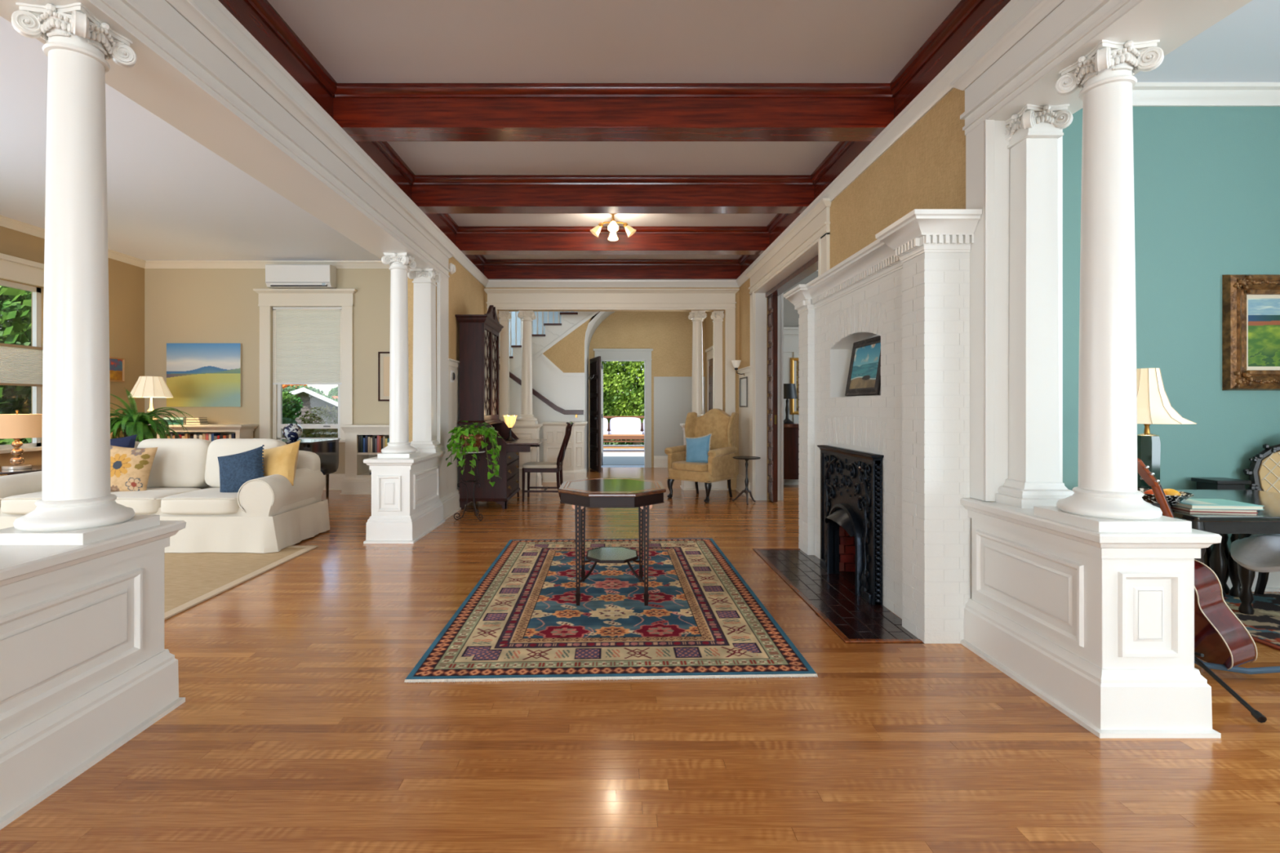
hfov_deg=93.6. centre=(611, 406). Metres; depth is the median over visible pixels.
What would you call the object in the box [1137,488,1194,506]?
patterned bowl
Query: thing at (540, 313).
wall
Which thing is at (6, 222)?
trim
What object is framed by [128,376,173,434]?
lamp
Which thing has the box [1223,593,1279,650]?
oriental rug
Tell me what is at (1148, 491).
fruit
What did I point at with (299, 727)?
floor
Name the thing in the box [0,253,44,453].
window
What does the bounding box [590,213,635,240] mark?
ceiling light
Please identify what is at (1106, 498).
column
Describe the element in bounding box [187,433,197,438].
book
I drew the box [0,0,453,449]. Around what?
trim
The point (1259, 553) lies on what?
seat cushion
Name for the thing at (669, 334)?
wall
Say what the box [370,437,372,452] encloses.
book
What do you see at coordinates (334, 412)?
shrub
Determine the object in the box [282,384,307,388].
autumn tree
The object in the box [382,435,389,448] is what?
book
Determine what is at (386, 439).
book
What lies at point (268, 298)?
window
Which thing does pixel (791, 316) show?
wall
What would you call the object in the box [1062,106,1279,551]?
wall
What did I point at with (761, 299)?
trim
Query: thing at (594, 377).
door
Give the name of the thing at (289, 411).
shrub
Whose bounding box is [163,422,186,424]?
book
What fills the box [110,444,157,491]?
throw pillow
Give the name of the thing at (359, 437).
book
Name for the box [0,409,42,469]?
lamp
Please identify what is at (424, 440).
column
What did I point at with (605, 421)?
cushion
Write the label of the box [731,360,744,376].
wall sconce
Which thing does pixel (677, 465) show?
seat cushion
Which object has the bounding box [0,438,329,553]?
sofa
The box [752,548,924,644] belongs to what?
hearth
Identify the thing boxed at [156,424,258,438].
bookcase
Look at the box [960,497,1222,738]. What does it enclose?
pedestal
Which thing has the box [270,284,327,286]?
outlet
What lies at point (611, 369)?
tree
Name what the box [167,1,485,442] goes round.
wall
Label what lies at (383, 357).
painting
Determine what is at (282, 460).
throw pillow
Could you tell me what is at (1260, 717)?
guitar stand
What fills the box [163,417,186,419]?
book
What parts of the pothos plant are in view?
pot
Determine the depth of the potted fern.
7.08 m
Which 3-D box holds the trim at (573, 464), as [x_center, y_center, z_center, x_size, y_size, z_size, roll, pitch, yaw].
[-0.769,0.755,10.114,0.722,0.990,0.532,0,0,0]
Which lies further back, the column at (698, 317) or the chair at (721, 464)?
the column at (698, 317)
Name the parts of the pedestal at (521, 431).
panel, panel, baseboard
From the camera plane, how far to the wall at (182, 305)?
9.00 m
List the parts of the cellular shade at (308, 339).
head rail, rail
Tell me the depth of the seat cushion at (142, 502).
5.12 m
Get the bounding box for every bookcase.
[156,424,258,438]
[339,424,389,494]
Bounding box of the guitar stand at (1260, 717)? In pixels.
[1151,503,1279,723]
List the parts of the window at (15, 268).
sill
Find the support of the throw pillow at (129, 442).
on the sofa at (268, 513)
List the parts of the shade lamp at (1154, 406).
stem, lamp shade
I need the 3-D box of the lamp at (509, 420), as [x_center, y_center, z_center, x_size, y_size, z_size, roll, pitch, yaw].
[-1.335,0.280,7.920,0.192,0.334,0.167,0,0,0]
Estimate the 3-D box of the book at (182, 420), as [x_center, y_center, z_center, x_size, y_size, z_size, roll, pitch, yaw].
[-6.325,0.211,8.760,0.290,0.034,0.200,0,0,0]
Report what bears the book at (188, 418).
on the book at (187, 420)
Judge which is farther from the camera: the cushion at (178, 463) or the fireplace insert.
the cushion at (178, 463)
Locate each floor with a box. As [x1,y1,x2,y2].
[0,467,1279,852]
[601,444,644,467]
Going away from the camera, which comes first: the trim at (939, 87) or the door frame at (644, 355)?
the trim at (939, 87)
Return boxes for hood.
[825,508,853,537]
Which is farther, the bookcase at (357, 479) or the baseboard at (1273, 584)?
the bookcase at (357, 479)
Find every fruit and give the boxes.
[1143,488,1166,495]
[1163,488,1180,495]
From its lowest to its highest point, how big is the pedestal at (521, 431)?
0.986 m
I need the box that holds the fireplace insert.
[817,444,884,604]
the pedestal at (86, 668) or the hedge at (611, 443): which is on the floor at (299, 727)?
the pedestal at (86, 668)
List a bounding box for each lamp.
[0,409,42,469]
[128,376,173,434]
[503,414,516,440]
[783,383,797,423]
[1136,368,1196,488]
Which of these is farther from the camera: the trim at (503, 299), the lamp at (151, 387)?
the trim at (503, 299)
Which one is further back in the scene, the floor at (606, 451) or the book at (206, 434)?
the floor at (606, 451)
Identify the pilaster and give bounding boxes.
[497,311,511,422]
[711,311,724,409]
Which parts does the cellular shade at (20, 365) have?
rail, head rail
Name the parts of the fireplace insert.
molding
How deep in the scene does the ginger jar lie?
7.92 m
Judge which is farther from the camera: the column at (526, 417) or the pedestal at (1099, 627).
the column at (526, 417)
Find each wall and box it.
[0,226,144,475]
[144,268,739,489]
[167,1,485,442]
[509,311,577,356]
[509,311,614,478]
[588,311,705,467]
[705,0,1064,500]
[783,271,817,327]
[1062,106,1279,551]
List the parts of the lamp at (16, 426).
lamp shade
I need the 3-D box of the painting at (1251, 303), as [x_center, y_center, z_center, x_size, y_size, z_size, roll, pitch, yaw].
[4.750,-0.505,4.064,1.150,0.790,0.073,0,0,0]
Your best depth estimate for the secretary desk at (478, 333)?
7.31 m
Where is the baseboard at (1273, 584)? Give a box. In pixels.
[1226,571,1279,591]
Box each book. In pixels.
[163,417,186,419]
[163,419,186,422]
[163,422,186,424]
[185,419,207,422]
[185,422,208,424]
[186,417,206,419]
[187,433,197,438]
[202,433,205,439]
[205,432,215,440]
[211,432,220,441]
[231,433,235,438]
[358,435,360,452]
[360,435,365,452]
[363,437,364,452]
[364,435,372,452]
[368,435,374,452]
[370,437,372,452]
[372,435,377,452]
[374,438,377,452]
[377,435,383,452]
[379,435,382,452]
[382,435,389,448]
[385,437,389,447]
[1170,505,1257,512]
[1174,498,1264,510]
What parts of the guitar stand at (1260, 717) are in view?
leg, cradle arm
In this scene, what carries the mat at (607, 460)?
on the floor at (606, 451)
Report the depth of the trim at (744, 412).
8.58 m
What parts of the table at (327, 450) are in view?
drawer, leg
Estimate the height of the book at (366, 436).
0.243 m
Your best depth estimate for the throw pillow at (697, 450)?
8.01 m
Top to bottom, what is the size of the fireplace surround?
2.255 m
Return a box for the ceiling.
[0,0,1279,279]
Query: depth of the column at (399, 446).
5.67 m
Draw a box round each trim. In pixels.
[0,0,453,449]
[0,214,390,268]
[191,0,1037,287]
[323,473,345,490]
[439,358,472,519]
[484,288,739,415]
[542,421,587,482]
[653,376,705,455]
[653,455,667,467]
[735,366,750,497]
[745,198,831,500]
[755,244,817,500]
[765,254,817,297]
[783,327,799,484]
[950,0,1252,501]
[1132,82,1279,106]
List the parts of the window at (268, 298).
head casing, frame, sash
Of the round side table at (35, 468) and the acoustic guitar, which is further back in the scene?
the round side table at (35, 468)
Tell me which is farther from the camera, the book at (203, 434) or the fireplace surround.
the book at (203, 434)
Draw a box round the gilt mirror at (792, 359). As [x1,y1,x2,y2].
[790,357,799,414]
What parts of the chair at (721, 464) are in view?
leg, arm, leg, seat frame, leg, backrest, arm, leg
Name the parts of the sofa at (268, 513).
arm, frame, arm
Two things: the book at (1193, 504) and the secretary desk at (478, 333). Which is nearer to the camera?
the book at (1193, 504)
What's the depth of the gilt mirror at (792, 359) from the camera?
9.56 m
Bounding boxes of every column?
[0,2,159,545]
[377,252,419,457]
[407,268,444,453]
[515,310,537,424]
[688,310,706,417]
[994,103,1074,508]
[1033,40,1191,532]
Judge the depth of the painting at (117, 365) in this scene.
8.49 m
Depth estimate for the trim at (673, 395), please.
12.29 m
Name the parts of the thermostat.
wall plate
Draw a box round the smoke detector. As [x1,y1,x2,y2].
[448,262,455,274]
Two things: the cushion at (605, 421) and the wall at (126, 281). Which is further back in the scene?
the cushion at (605, 421)
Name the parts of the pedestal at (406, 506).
panel, baseboard, panel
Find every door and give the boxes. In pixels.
[587,355,600,472]
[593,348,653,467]
[705,345,713,412]
[768,294,777,502]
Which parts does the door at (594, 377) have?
panel, panel, panel, panel, panel, panel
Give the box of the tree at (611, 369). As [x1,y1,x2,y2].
[601,361,644,444]
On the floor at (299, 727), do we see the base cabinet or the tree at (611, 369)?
the base cabinet
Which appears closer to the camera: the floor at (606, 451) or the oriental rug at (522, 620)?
the oriental rug at (522, 620)
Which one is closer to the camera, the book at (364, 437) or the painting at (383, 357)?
the book at (364, 437)
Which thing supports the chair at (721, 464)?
on the floor at (299, 727)
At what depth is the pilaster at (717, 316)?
9.10 m
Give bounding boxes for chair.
[522,421,573,502]
[664,408,737,502]
[1243,444,1279,594]
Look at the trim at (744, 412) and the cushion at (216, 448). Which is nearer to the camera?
the cushion at (216, 448)
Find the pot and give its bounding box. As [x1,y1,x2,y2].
[120,425,151,441]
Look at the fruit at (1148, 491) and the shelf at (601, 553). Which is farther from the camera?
the shelf at (601, 553)
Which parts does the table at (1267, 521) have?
leg, leg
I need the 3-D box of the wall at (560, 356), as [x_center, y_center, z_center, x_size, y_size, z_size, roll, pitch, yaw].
[-1.165,-0.458,11.325,4.230,3.415,1.930,0,0,0]
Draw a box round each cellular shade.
[0,342,43,386]
[272,306,342,384]
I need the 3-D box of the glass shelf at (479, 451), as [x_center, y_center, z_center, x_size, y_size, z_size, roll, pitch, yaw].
[-1.550,0.501,6.660,0.300,0.012,0.300,0,0,0]
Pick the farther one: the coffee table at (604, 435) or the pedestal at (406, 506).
the coffee table at (604, 435)
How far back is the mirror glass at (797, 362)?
9.57 m
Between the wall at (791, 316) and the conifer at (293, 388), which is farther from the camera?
the conifer at (293, 388)
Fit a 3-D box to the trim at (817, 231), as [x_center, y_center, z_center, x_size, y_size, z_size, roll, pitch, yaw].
[1.890,-0.283,6.725,0.100,3.067,3.014,0,0,0]
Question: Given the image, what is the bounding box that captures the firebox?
[839,524,855,585]
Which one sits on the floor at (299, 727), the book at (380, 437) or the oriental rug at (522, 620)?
the oriental rug at (522, 620)
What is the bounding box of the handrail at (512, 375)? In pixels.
[509,371,583,417]
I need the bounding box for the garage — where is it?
[285,386,337,429]
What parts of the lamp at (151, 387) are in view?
lamp shade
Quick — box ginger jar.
[282,423,302,440]
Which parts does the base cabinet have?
door, door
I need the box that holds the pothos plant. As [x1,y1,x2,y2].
[445,420,502,487]
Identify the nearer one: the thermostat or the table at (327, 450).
the thermostat
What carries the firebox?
in the fireplace surround
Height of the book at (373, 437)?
0.226 m
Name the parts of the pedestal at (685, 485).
baseboard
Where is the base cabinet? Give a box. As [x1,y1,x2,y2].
[783,423,799,479]
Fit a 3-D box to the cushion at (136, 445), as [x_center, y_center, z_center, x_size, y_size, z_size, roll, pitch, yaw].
[-4.870,0.565,5.800,0.660,0.484,0.309,0,0,0]
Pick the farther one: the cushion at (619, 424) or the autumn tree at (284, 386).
the autumn tree at (284, 386)
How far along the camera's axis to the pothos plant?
6.53 m
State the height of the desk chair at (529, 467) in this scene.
1.054 m
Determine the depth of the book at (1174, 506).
2.91 m
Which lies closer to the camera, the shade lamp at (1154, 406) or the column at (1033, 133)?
the column at (1033, 133)
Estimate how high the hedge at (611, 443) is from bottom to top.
4.083 m
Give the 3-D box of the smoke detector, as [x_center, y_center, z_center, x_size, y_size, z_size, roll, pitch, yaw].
[-1.862,-1.620,7.050,0.056,0.130,0.130,0,0,0]
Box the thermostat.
[450,369,455,382]
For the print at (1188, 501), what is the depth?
2.98 m
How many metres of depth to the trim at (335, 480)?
8.97 m
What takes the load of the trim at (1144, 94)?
attached to the wall at (1206, 180)
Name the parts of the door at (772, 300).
panel, panel, panel, panel, panel, panel, panel, panel, panel, panel, panel, panel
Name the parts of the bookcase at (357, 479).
shelf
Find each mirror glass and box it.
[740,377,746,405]
[795,360,798,411]
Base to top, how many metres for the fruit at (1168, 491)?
0.068 m
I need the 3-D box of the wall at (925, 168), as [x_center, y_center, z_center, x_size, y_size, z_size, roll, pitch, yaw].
[2.090,-0.459,2.675,0.340,3.418,19.250,0,0,0]
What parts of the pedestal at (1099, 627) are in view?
panel, baseboard, panel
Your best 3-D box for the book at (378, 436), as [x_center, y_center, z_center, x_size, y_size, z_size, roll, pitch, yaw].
[-3.341,0.537,8.675,0.034,0.244,0.160,0,0,0]
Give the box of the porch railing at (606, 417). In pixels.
[603,416,644,442]
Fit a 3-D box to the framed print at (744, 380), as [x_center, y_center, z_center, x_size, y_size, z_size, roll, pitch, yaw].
[1.899,-0.205,8.625,0.016,0.430,0.450,0,0,0]
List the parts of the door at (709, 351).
panel, panel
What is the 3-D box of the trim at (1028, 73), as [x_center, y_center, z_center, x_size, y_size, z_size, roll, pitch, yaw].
[2.060,-0.254,1.915,0.440,3.007,2.694,0,0,0]
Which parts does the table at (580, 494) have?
leg, leg, leg, leg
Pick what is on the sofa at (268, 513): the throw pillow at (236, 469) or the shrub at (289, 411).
the throw pillow at (236, 469)
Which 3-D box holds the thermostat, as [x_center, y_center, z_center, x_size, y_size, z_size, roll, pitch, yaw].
[-1.861,-0.355,7.060,0.034,0.140,0.140,0,0,0]
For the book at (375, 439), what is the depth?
8.59 m
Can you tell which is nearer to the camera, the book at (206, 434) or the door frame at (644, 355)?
the book at (206, 434)
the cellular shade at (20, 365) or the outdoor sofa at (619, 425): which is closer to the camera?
the cellular shade at (20, 365)
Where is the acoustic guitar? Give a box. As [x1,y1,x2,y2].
[1137,457,1257,670]
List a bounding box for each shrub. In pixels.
[282,391,303,423]
[282,417,297,429]
[282,428,337,437]
[298,404,337,436]
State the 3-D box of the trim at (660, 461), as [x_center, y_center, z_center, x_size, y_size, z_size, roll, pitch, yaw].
[1.395,1.130,12.265,1.050,0.240,0.050,0,0,0]
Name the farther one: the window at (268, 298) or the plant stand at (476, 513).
the window at (268, 298)
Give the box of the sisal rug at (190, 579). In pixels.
[164,545,318,620]
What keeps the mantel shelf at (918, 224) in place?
attached to the fireplace surround
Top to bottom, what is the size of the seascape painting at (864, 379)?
0.402 m
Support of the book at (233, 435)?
on the bookcase at (242, 431)
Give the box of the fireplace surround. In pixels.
[783,208,982,644]
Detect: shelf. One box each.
[459,450,485,453]
[587,546,636,559]
[783,208,982,305]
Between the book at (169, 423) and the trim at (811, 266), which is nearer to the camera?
the trim at (811, 266)
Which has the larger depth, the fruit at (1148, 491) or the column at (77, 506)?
the fruit at (1148, 491)
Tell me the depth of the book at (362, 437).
8.59 m
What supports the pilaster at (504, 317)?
on the pedestal at (521, 431)
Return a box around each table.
[0,465,41,475]
[275,439,339,497]
[558,478,666,605]
[603,434,644,448]
[732,456,760,505]
[1071,489,1279,663]
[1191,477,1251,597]
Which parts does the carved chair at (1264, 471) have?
leg, carved frame, backrest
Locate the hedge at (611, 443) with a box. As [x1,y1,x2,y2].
[603,373,644,444]
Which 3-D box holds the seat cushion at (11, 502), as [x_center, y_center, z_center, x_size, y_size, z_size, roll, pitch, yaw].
[-4.875,0.845,5.400,0.686,0.172,0.670,0,0,0]
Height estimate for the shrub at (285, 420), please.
1.852 m
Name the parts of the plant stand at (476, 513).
leg, leg, leg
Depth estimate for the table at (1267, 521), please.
2.92 m
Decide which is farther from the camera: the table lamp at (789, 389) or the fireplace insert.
the table lamp at (789, 389)
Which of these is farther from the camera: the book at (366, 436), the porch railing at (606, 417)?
the porch railing at (606, 417)
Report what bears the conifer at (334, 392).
on the ground
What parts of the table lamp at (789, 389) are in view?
lamp shade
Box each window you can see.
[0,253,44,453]
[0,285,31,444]
[253,288,357,442]
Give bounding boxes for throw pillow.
[110,434,137,448]
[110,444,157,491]
[217,444,264,492]
[262,440,300,485]
[684,433,711,462]
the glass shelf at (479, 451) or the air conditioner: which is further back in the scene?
the air conditioner
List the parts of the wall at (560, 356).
stringer molding, rail molding, stringer molding, rail molding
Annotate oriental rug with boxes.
[404,537,817,683]
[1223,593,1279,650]
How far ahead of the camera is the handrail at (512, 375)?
10.30 m
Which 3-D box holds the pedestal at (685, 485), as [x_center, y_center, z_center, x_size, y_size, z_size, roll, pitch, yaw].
[1.410,0.757,9.160,0.684,0.986,0.384,0,0,0]
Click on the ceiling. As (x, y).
(518, 128)
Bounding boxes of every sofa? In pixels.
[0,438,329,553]
[603,417,644,439]
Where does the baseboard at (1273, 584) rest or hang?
attached to the wall at (1206, 180)
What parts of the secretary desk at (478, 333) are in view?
waist molding, cornice, panel, glazed door, molding, glazed door, panel, drawer, drawer, drawer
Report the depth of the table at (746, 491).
7.77 m
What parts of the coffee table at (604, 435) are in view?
frame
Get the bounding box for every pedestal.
[0,520,186,830]
[363,450,445,543]
[511,423,542,489]
[680,423,728,489]
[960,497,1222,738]
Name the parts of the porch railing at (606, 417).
rail, rail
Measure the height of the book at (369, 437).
0.226 m
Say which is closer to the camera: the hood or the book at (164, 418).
the hood
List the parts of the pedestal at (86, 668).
panel, baseboard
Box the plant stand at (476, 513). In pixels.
[453,450,485,520]
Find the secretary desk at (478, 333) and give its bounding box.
[454,305,546,509]
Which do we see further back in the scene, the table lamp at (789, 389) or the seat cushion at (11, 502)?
the table lamp at (789, 389)
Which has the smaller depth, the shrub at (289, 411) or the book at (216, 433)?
the book at (216, 433)
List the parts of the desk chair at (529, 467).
leg, leg, seat, seat rail, leg, leg, post, post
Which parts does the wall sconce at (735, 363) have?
lamp shade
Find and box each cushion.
[0,491,113,514]
[110,487,201,514]
[133,441,140,448]
[137,438,211,488]
[160,488,240,514]
[204,438,286,487]
[603,417,608,431]
[608,431,642,434]
[609,417,640,431]
[671,460,707,471]
[1230,533,1279,572]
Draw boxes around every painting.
[109,356,124,382]
[166,342,242,406]
[377,351,390,400]
[844,335,880,396]
[1222,274,1279,390]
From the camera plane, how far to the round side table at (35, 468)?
6.09 m
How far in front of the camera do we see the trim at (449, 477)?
7.03 m
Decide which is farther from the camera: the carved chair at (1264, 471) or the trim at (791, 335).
the trim at (791, 335)
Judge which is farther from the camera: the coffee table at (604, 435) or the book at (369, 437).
the coffee table at (604, 435)
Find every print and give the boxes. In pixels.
[739,376,747,407]
[1182,499,1216,504]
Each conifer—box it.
[282,385,337,402]
[328,386,337,397]
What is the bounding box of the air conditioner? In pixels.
[265,264,336,288]
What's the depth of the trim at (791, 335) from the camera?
9.59 m
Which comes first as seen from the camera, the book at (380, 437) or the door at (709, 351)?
the book at (380, 437)
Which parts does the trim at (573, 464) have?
panel, panel, panel, baseboard, panel, panel, panel, panel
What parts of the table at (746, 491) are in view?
leg, leg, leg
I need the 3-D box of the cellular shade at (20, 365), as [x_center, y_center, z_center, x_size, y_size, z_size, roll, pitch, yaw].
[-7.045,-0.489,6.325,0.030,0.486,2.230,0,0,0]
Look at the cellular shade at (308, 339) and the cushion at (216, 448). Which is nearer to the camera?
the cushion at (216, 448)
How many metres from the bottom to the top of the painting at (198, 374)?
0.950 m
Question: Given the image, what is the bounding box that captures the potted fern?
[110,387,198,441]
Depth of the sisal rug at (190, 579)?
4.50 m
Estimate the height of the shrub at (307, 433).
1.716 m
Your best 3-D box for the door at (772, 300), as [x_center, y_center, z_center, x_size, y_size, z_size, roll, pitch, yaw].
[2.114,-0.130,8.158,0.082,2.740,0.784,0,0,0]
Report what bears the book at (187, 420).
on the book at (187, 423)
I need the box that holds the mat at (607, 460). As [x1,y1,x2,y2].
[602,456,644,465]
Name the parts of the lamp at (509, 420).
lamp shade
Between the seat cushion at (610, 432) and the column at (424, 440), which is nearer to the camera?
the column at (424, 440)
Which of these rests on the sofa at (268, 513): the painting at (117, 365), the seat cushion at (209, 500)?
the seat cushion at (209, 500)
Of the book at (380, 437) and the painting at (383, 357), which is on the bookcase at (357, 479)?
the book at (380, 437)
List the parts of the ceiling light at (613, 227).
lamp shade, arm, lamp shade, lamp shade, arm, lamp shade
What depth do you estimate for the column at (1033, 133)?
2.90 m
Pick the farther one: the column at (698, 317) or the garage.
the garage

